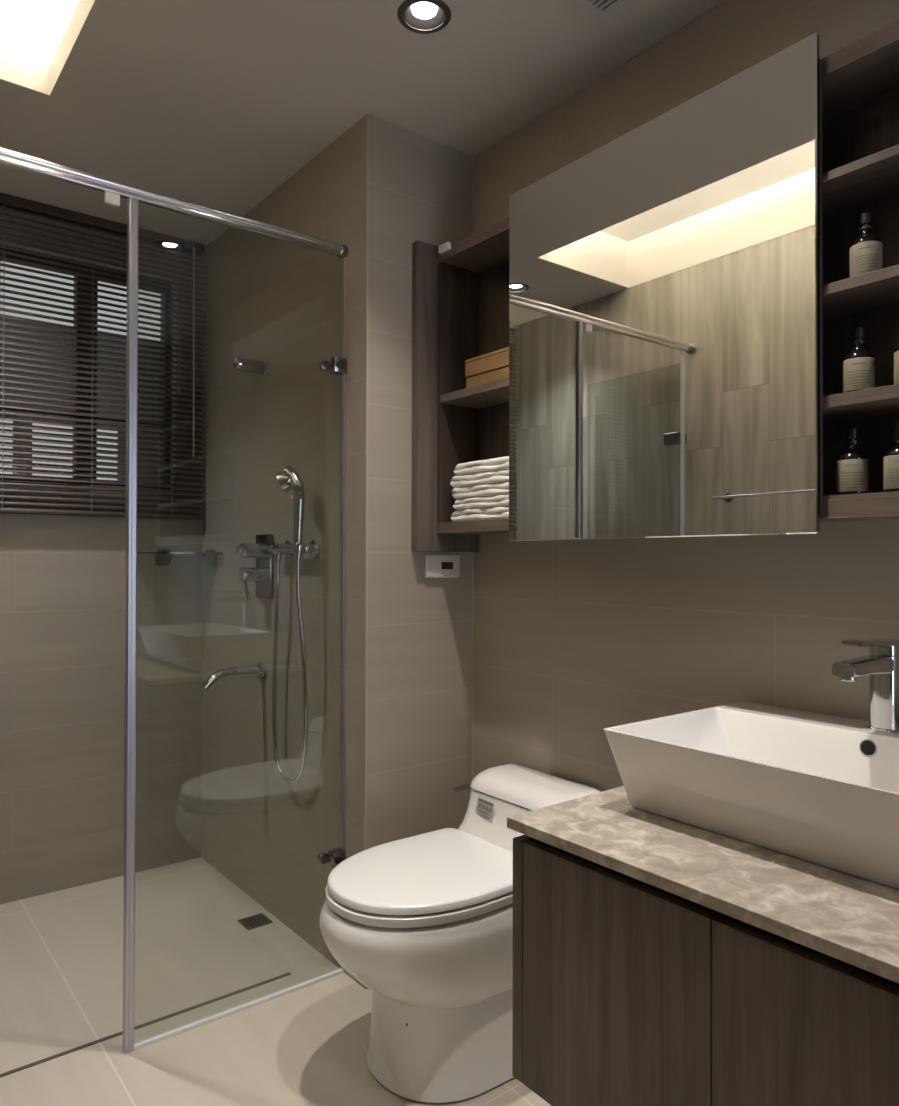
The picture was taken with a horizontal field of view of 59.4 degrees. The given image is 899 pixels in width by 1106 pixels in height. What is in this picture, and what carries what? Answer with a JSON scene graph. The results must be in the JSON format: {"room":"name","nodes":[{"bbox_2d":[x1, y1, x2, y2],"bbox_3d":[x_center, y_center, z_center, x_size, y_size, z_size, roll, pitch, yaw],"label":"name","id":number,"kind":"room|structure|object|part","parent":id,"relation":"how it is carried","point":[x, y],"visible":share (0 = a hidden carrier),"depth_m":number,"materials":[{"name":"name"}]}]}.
{"room":"bathroom","nodes":[
{"label":"bathroom","id":0,"kind":"room"},
{"bbox_2d":[0,208,203,904],"bbox_3d":[-1.346,-0.022,2.834,1.628,2.385,0.140,1,-1,-38],"label":"wall","id":1,"kind":"structure","parent":0,"point":[62,577],"depth_m":2.81,"materials":[{"name":"tile"}]},
{"bbox_2d":[0,247,171,488],"bbox_3d":[-1.486,-0.635,2.748,1.010,0.810,0.050,1,-1,-38],"label":"window","id":2,"kind":"structure","parent":1,"relation":"in","point":[1,248],"depth_m":2.86,"materials":[{"name":"black metal"}]},
{"bbox_2d":[0,193,203,519],"bbox_3d":[-1.423,-0.657,2.641,1.219,1.053,0.044,1,-1,-38],"label":"blind","id":3,"kind":"object","parent":2,"relation":"attached to","point":[8,202],"visible":1,"depth_m":2.77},
{"bbox_3d":[-1.468,-0.649,2.595,0.002,1.015,0.001,1,-1,-38],"label":"ladder cord","id":4,"kind":"part","parent":3,"relation":"part of","materials":[{"name":"brown fabric"}]},
{"bbox_3d":[-1.252,-0.647,2.765,0.002,1.015,0.001,1,-1,-38],"label":"ladder cord","id":5,"kind":"part","parent":3,"relation":"part of","materials":[{"name":"brown fabric"}]},
{"bbox_3d":[-1.428,-0.137,2.641,1.219,0.012,0.026,1,-1,-38],"label":"rail","id":6,"kind":"part","parent":3,"relation":"part of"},
{"bbox_3d":[-1.032,-0.645,2.938,0.002,1.015,0.001,1,-1,-38],"label":"ladder cord","id":7,"kind":"part","parent":3,"relation":"part of","materials":[{"name":"brown fabric"}]},
{"bbox_3d":[-1.010,-0.876,2.946,0.012,0.562,0.011,1,-1,-38],"label":"pull cord","id":8,"kind":"part","parent":3,"relation":"part of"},
{"bbox_2d":[155,549,216,567],"bbox_3d":[-0.997,0.020,2.882,0.274,0.068,0.214,1,-1,-38],"label":"glass shelf","id":9,"kind":"object","parent":1,"relation":"attached to","point":[160,559],"visible":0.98,"depth_m":2.93,"materials":[{"name":"clear glass"}]},
{"bbox_2d":[0,857,550,1105],"bbox_3d":[0.348,1.206,0.666,1.868,0.100,5.630,1,-1,-38],"label":"floor","id":10,"kind":"structure","parent":0,"point":[61,952],"depth_m":2.02,"materials":[{"name":"tile"}]},
{"bbox_2d":[0,972,290,1077],"bbox_3d":[-0.884,1.163,1.841,1.124,0.001,0.012,1,-1,-38],"label":"drain","id":11,"kind":"object","parent":10,"relation":"on","point":[288,973],"visible":1,"depth_m":1.94,"materials":[{"name":"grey metal"}]},
{"bbox_2d":[0,147,347,1052],"bbox_3d":[-0.791,0.146,1.825,1.254,2.034,0.056,1,-1,-38],"label":"shower frame","id":12,"kind":"object","parent":10,"relation":"on","point":[113,190],"visible":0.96,"depth_m":1.85,"materials":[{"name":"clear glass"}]},
{"bbox_3d":[-0.788,-0.851,1.829,1.227,0.032,0.025,1,-1,-38],"label":"rail","id":13,"kind":"part","parent":12,"relation":"part of","materials":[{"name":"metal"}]},
{"bbox_3d":[-0.351,0.848,2.191,0.030,0.030,0.016,1,-1,-38],"label":"knob","id":14,"kind":"part","parent":12,"relation":"part of","materials":[{"name":"silver metal"}]},
{"bbox_3d":[-0.348,-0.522,2.203,0.030,0.030,0.016,1,-1,-38],"label":"knob","id":15,"kind":"part","parent":12,"relation":"part of","materials":[{"name":"silver metal"}]},
{"bbox_2d":[338,244,347,258],"bbox_3d":[-0.301,-0.846,2.211,0.020,0.037,0.037,1,-1,-38],"label":"bracket","id":16,"kind":"object","parent":12,"relation":"attached to","point":[342,249],"depth_m":2.20,"materials":[{"name":"silver metal"}]},
{"bbox_2d":[237,913,272,929],"bbox_3d":[-0.616,1.168,2.499,0.084,0.003,0.082,1,-1,-38],"label":"floor drain","id":17,"kind":"object","parent":10,"relation":"on","point":[258,920],"visible":1,"depth_m":2.50,"materials":[{"name":"silver metal"}]},
{"bbox_2d":[319,764,600,1103],"bbox_3d":[0.004,0.873,1.866,0.666,0.586,0.416,1,-1,-38],"label":"toilet","id":18,"kind":"object","parent":10,"relation":"on","point":[424,922],"visible":0.71,"depth_m":1.69,"materials":[{"name":"white ceramic"}]},
{"bbox_3d":[0.009,0.968,1.857,0.664,0.394,0.398,1,-1,-38],"label":"bowl","id":19,"kind":"part","parent":18,"relation":"part of","materials":[{"name":"white ceramic"}]},
{"bbox_3d":[-0.063,0.756,1.802,0.449,0.024,0.386,1,-1,-38],"label":"seat","id":20,"kind":"part","parent":18,"relation":"part of","materials":[{"name":"white plastic"}]},
{"bbox_3d":[-0.061,0.731,1.804,0.445,0.026,0.382,1,-1,-38],"label":"lid","id":21,"kind":"part","parent":18,"relation":"part of","materials":[{"name":"white plastic"}]},
{"bbox_3d":[0.049,0.641,2.152,0.075,0.020,0.024,1,-1,-38],"label":"flush lever","id":22,"kind":"part","parent":18,"relation":"part of","materials":[{"name":"silver metal"}]},
{"bbox_2d":[478,799,492,813],"bbox_3d":[0.090,0.652,2.026,0.008,0.028,0.060,0,-1,-34],"label":"print","id":23,"kind":"object","parent":18,"relation":"attached to","point":[485,806],"depth_m":2.03},
{"bbox_3d":[0.168,0.704,1.984,0.265,0.155,0.390,1,-1,-38],"label":"tank","id":24,"kind":"part","parent":18,"relation":"part of","materials":[{"name":"white ceramic"}]},
{"bbox_3d":[0.210,0.603,2.018,0.157,0.042,0.392,1,-1,-38],"label":"tank lid","id":25,"kind":"part","parent":18,"relation":"part of","materials":[{"name":"white ceramic"}]},
{"bbox_2d":[201,114,472,988],"bbox_3d":[-0.443,-0.006,2.701,0.373,2.355,1.185,1,-1,-38],"label":"wall","id":26,"kind":"structure","parent":0,"point":[277,302],"depth_m":2.31,"materials":[{"name":"tile"}]},
{"bbox_2d":[202,662,265,690],"bbox_3d":[-0.702,0.398,2.556,0.206,0.077,0.056,1,-1,-38],"label":"spout","id":27,"kind":"object","parent":26,"relation":"attached to","point":[260,669],"visible":1,"depth_m":2.55,"materials":[{"name":"silver metal"}]},
{"bbox_3d":[-0.625,0.389,2.616,0.012,0.056,0.056,1,-1,-38],"label":"wall plate","id":28,"kind":"part","parent":27,"relation":"part of","materials":[{"name":"silver metal"}]},
{"bbox_2d":[234,357,268,375],"bbox_3d":[-0.650,-0.613,2.584,0.104,0.052,0.052,1,-1,-38],"label":"hook","id":29,"kind":"object","parent":26,"relation":"attached to","point":[240,364],"visible":1,"depth_m":2.57,"materials":[{"name":"silver metal"}]},
{"bbox_3d":[-0.612,-0.612,2.614,0.008,0.052,0.052,1,-1,-38],"label":"wall plate","id":30,"kind":"part","parent":29,"relation":"part of","materials":[{"name":"silver metal"}]},
{"bbox_2d":[236,534,272,600],"bbox_3d":[-0.644,0.048,2.573,0.100,0.219,0.113,1,-1,-38],"label":"shower mixer","id":31,"kind":"object","parent":26,"relation":"attached to","point":[262,574],"visible":1,"depth_m":2.56,"materials":[{"name":"silver metal"}]},
{"bbox_3d":[-0.656,0.120,2.551,0.031,0.073,0.014,0,0,13],"label":"lever","id":32,"kind":"part","parent":31,"relation":"part of","materials":[{"name":"silver metal"}]},
{"bbox_3d":[-0.643,0.070,2.572,0.076,0.048,0.048,1,-1,-38],"label":"handle","id":33,"kind":"part","parent":31,"relation":"part of","materials":[{"name":"silver metal"}]},
{"bbox_3d":[-0.643,-0.007,2.573,0.076,0.048,0.048,1,-1,-38],"label":"handle","id":34,"kind":"part","parent":31,"relation":"part of","materials":[{"name":"silver metal"}]},
{"bbox_3d":[-0.611,0.043,2.600,0.014,0.210,0.113,1,-1,-38],"label":"plate","id":35,"kind":"part","parent":31,"relation":"part of","materials":[{"name":"silver metal"}]},
{"bbox_2d":[268,540,319,561],"bbox_3d":[-0.485,-0.006,2.382,0.085,0.070,0.255,1,-1,-38],"label":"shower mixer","id":36,"kind":"object","parent":26,"relation":"attached to","point":[288,548],"visible":0.99,"depth_m":2.34,"materials":[{"name":"silver metal"}]},
{"bbox_3d":[-0.505,-0.012,2.471,0.008,0.056,0.056,1,-1,-38],"label":"wall plate","id":37,"kind":"part","parent":36,"relation":"part of","materials":[{"name":"silver metal"}]},
{"bbox_2d":[272,466,307,782],"bbox_3d":[-0.508,0.221,2.362,0.090,0.953,0.242,1,-1,-38],"label":"shower","id":38,"kind":"object","parent":36,"relation":"attached to","point":[289,479],"visible":1,"depth_m":2.29,"materials":[{"name":"silver metal"}]},
{"bbox_3d":[-0.455,-0.121,2.303,0.080,0.269,0.044,0,-1,24],"label":"handle","id":39,"kind":"part","parent":38,"relation":"part of","materials":[{"name":"silver metal"}]},
{"bbox_3d":[-0.400,-0.013,2.338,0.008,0.052,0.052,1,-1,-38],"label":"wall plate","id":40,"kind":"part","parent":36,"relation":"part of","materials":[{"name":"silver metal"}]},
{"bbox_2d":[364,113,368,988],"bbox_3d":[-0.224,-0.010,2.121,0.003,2.354,0.003,1,-1,-38],"label":"trim","id":41,"kind":"structure","parent":26,"relation":"attached to","point":[367,113],"depth_m":2.12,"materials":[{"name":"grey metal"}]},
{"bbox_2d":[424,555,459,577],"bbox_3d":[-0.020,0.038,2.273,0.123,0.066,0.010,1,-1,-38],"label":"wall switch","id":42,"kind":"object","parent":26,"relation":"attached to","point":[436,566],"visible":1,"depth_m":2.27,"materials":[{"name":"beige plastic"}]},
{"bbox_2d":[0,0,722,247],"bbox_3d":[-0.098,-1.205,1.260,1.628,0.020,3.890,1,-1,-38],"label":"ceiling","id":43,"kind":"structure","parent":0,"point":[217,104],"depth_m":2.00,"materials":[{"name":"beige paint"}]},
{"bbox_2d":[0,0,94,94],"bbox_3d":[-0.565,-1.309,1.186,0.801,0.224,1.990,1,-1,-38],"label":"ceiling light","id":44,"kind":"object","parent":43,"relation":"attached to","point":[37,37],"depth_m":2.01,"materials":[{"name":"white paint"}]},
{"bbox_2d":[397,0,450,33],"bbox_3d":[-0.056,-1.204,1.745,0.120,0.034,0.120,1,-1,-38],"label":"recessed light","id":45,"kind":"object","parent":43,"relation":"in","point":[424,10],"visible":1,"depth_m":1.75,"materials":[{"name":"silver metal"}]},
{"bbox_2d":[566,0,635,22],"bbox_3d":[0.320,-1.186,1.541,0.300,0.010,0.315,1,-1,-38],"label":"ceiling vent","id":46,"kind":"object","parent":43,"relation":"in","point":[600,10],"visible":1,"depth_m":1.71,"materials":[{"name":"plastic"}]},
{"bbox_2d":[585,0,620,11],"bbox_3d":[0.323,-1.185,1.543,0.244,0.007,0.263,1,-1,-38],"label":"grille","id":47,"kind":"object","parent":46,"relation":"attached to","point":[592,5],"depth_m":1.70,"materials":[{"name":"plastic"}]},
{"bbox_2d":[473,0,898,791],"bbox_3d":[0.543,-0.161,1.846,0.120,2.655,4.030,1,-1,-38],"label":"wall","id":48,"kind":"structure","parent":0,"point":[574,640],"depth_m":1.83,"materials":[{"name":"tile"}]},
{"bbox_2d":[472,157,473,778],"bbox_3d":[0.069,-0.007,2.348,0.003,2.354,0.003,1,-1,-38],"label":"trim","id":49,"kind":"structure","parent":48,"relation":"attached to","point":[473,157],"depth_m":2.34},
{"bbox_2d":[474,0,726,156],"bbox_3d":[0.902,-1.190,1.302,0.003,0.003,2.681,1,-1,-38],"label":"trim","id":50,"kind":"structure","parent":48,"relation":"attached to","point":[723,1],"depth_m":1.94,"materials":[{"name":"grey paint"}]},
{"bbox_2d":[411,21,898,551],"bbox_3d":[0.648,-0.443,1.437,0.224,0.868,2.154,1,-1,-38],"label":"wall shelf","id":51,"kind":"object","parent":48,"relation":"attached to","point":[460,290],"visible":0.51,"depth_m":1.50,"materials":[{"name":"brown wood"}]},
{"bbox_3d":[-0.009,-0.437,2.273,0.224,0.868,0.028,1,-1,-38],"label":"panel","id":52,"kind":"part","parent":51,"relation":"part of","materials":[{"name":"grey wood"}]},
{"bbox_3d":[0.154,-0.435,2.111,0.144,0.022,0.399,1,-1,-38],"label":"shelf","id":53,"kind":"part","parent":51,"relation":"part of","materials":[{"name":"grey wood"}]},
{"bbox_2d":[451,506,508,521],"bbox_3d":[0.159,-0.104,2.112,0.115,0.033,0.373,1,-1,-38],"label":"folded towel","id":54,"kind":"object","parent":51,"relation":"on","point":[495,512],"visible":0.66,"depth_m":2.12,"materials":[{"name":"white fabric"}]},
{"bbox_2d":[453,494,508,509],"bbox_3d":[0.163,-0.136,2.108,0.115,0.030,0.363,1,-1,-38],"label":"folded towel","id":55,"kind":"object","parent":54,"relation":"on","point":[498,500],"visible":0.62,"depth_m":2.12,"materials":[{"name":"white fabric"}]},
{"bbox_2d":[452,482,508,498],"bbox_3d":[0.160,-0.168,2.111,0.115,0.031,0.370,1,-1,-38],"label":"folded towel","id":56,"kind":"object","parent":55,"relation":"on","point":[485,490],"visible":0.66,"depth_m":2.12,"materials":[{"name":"white fabric"}]},
{"bbox_2d":[450,469,508,487],"bbox_3d":[0.158,-0.200,2.114,0.115,0.032,0.377,1,-1,-38],"label":"folded towel","id":57,"kind":"object","parent":56,"relation":"on","point":[493,477],"visible":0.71,"depth_m":2.12,"materials":[{"name":"white fabric"}]},
{"bbox_2d":[454,456,508,475],"bbox_3d":[0.164,-0.234,2.108,0.115,0.033,0.360,1,-1,-38],"label":"folded towel","id":58,"kind":"object","parent":57,"relation":"on","point":[501,463],"visible":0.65,"depth_m":2.12,"materials":[{"name":"white fabric"}]},
{"bbox_2d":[465,347,508,387],"bbox_3d":[0.162,-0.489,2.114,0.114,0.086,0.242,1,-1,-38],"label":"wooden box","id":59,"kind":"object","parent":51,"relation":"on","point":[492,366],"visible":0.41,"depth_m":2.10,"materials":[{"name":"brown wood"}]},
{"bbox_2d":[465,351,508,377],"bbox_3d":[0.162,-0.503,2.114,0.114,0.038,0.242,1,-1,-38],"label":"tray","id":60,"kind":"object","parent":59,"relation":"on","point":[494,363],"depth_m":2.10,"materials":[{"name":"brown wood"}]},
{"bbox_3d":[0.162,-0.527,2.114,0.114,0.010,0.242,1,-1,-38],"label":"lid","id":61,"kind":"part","parent":59,"relation":"part of","materials":[{"name":"brown wood"}]},
{"bbox_2d":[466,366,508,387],"bbox_3d":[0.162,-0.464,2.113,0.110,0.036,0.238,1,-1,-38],"label":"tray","id":62,"kind":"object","parent":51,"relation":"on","point":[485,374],"depth_m":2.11,"materials":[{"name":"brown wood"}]},
{"bbox_2d":[509,32,822,540],"bbox_3d":[0.397,-0.463,1.665,0.023,0.864,0.780,1,-1,-38],"label":"mirror","id":63,"kind":"object","parent":51,"relation":"attached to","point":[666,279],"visible":1,"depth_m":1.57,"materials":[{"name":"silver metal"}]},
{"bbox_3d":[0.683,-0.076,1.444,0.156,0.030,2.126,1,-1,-38],"label":"panel","id":64,"kind":"part","parent":51,"relation":"part of","materials":[{"name":"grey wood"}]},
{"bbox_3d":[0.684,-0.843,1.450,0.156,0.031,2.126,1,-1,-38],"label":"panel","id":65,"kind":"part","parent":51,"relation":"part of","materials":[{"name":"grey wood"}]},
{"bbox_3d":[0.741,-0.459,1.492,0.011,0.736,2.126,1,-1,-38],"label":"panel","id":66,"kind":"part","parent":51,"relation":"part of","materials":[{"name":"brown wood"}]},
{"bbox_2d":[836,428,867,494],"bbox_3d":[0.699,-0.158,1.370,0.050,0.117,0.050,1,-1,-38],"label":"pump bottle","id":67,"kind":"object","parent":51,"relation":"on","point":[852,464],"visible":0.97,"depth_m":1.35,"materials":[{"name":"black glass"}]},
{"bbox_2d":[842,327,874,392],"bbox_3d":[0.708,-0.331,1.365,0.050,0.117,0.050,1,-1,-38],"label":"pump bottle","id":68,"kind":"object","parent":51,"relation":"on","point":[858,366],"visible":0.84,"depth_m":1.35,"materials":[{"name":"black glass"}]},
{"bbox_3d":[0.979,-0.263,1.060,0.144,0.022,1.117,1,-1,-38],"label":"shelf","id":69,"kind":"part","parent":51,"relation":"part of","materials":[{"name":"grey wood"}]},
{"bbox_3d":[0.980,-0.457,1.061,0.144,0.019,1.117,1,-1,-38],"label":"shelf","id":70,"kind":"part","parent":51,"relation":"part of","materials":[{"name":"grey wood"}]},
{"bbox_3d":[0.980,-0.653,1.063,0.144,0.016,1.117,1,-1,-38],"label":"shelf","id":71,"kind":"part","parent":51,"relation":"part of","materials":[{"name":"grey wood"}]},
{"bbox_2d":[849,212,882,277],"bbox_3d":[0.715,-0.524,1.354,0.050,0.117,0.050,1,-1,-38],"label":"pump bottle","id":72,"kind":"object","parent":51,"relation":"on","point":[866,252],"visible":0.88,"depth_m":1.34,"materials":[{"name":"black glass"}]},
{"bbox_2d":[883,422,898,491],"bbox_3d":[0.749,-0.159,1.310,0.050,0.117,0.050,1,-1,-38],"label":"pump bottle","id":73,"kind":"object","parent":51,"relation":"on","point":[891,456],"visible":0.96,"depth_m":1.30,"materials":[{"name":"black glass"}]},
{"bbox_2d":[894,346,898,384],"bbox_3d":[0.764,-0.331,1.305,0.050,0.117,0.050,1,-1,-38],"label":"pump bottle","id":74,"kind":"object","parent":51,"relation":"on","point":[896,352],"visible":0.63,"depth_m":1.30,"materials":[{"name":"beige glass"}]},
{"bbox_2d":[512,835,898,1105],"bbox_3d":[0.783,0.666,0.947,0.602,0.416,1.428,1,-1,-38],"label":"vanity cabinet","id":75,"kind":"object","parent":48,"relation":"attached to","point":[628,991],"visible":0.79,"depth_m":1.07,"materials":[{"name":"brown wood"}]},
{"bbox_3d":[0.349,0.679,1.499,0.602,0.398,0.024,1,-1,-38],"label":"panel","id":76,"kind":"part","parent":75,"relation":"part of","materials":[{"name":"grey wood"}]},
{"bbox_3d":[0.238,0.676,1.170,0.019,0.398,0.354,1,-1,-38],"label":"door","id":77,"kind":"part","parent":75,"relation":"part of","materials":[{"name":"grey wood"}]},
{"bbox_2d":[507,786,898,982],"bbox_3d":[0.784,0.449,0.938,0.614,0.018,1.450,1,-1,-38],"label":"countertop","id":78,"kind":"structure","parent":75,"relation":"on","point":[853,920],"depth_m":1.07,"materials":[{"name":"beige stone"}]},
{"bbox_2d":[603,702,898,889],"bbox_3d":[0.627,0.373,1.258,0.436,0.137,0.620,1,-1,-38],"label":"vessel basin","id":79,"kind":"object","parent":78,"relation":"on","point":[816,788],"visible":0.99,"depth_m":1.26,"materials":[{"name":"white ceramic"}]},
{"bbox_2d":[832,638,898,733],"bbox_3d":[0.704,0.225,1.324,0.180,0.161,0.051,1,-1,-38],"label":"faucet","id":80,"kind":"object","parent":79,"relation":"on","point":[881,664],"visible":1,"depth_m":1.34,"materials":[{"name":"silver metal"}]},
{"bbox_3d":[0.690,0.190,1.313,0.144,0.032,0.040,1,-1,-38],"label":"spout","id":81,"kind":"part","parent":80,"relation":"part of","materials":[{"name":"silver metal"}]},
{"bbox_3d":[0.754,0.162,1.364,0.045,0.024,0.045,1,-1,-38],"label":"lever","id":82,"kind":"part","parent":80,"relation":"part of","materials":[{"name":"silver metal"}]},
{"bbox_3d":[0.457,0.674,0.891,0.019,0.398,0.353,1,-1,-38],"label":"door","id":83,"kind":"part","parent":75,"relation":"part of","materials":[{"name":"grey wood"}]},
{"label":"outside","id":84,"kind":"structure","parent":0,"visible":0},
{"bbox_2d":[0,317,159,482],"bbox_3d":[-2.956,0.283,5.943,5.700,3.820,1.000,1,-1,-38],"label":"neighbouring building","id":85,"kind":"structure","parent":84,"point":[1,318],"depth_m":5.70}
]}

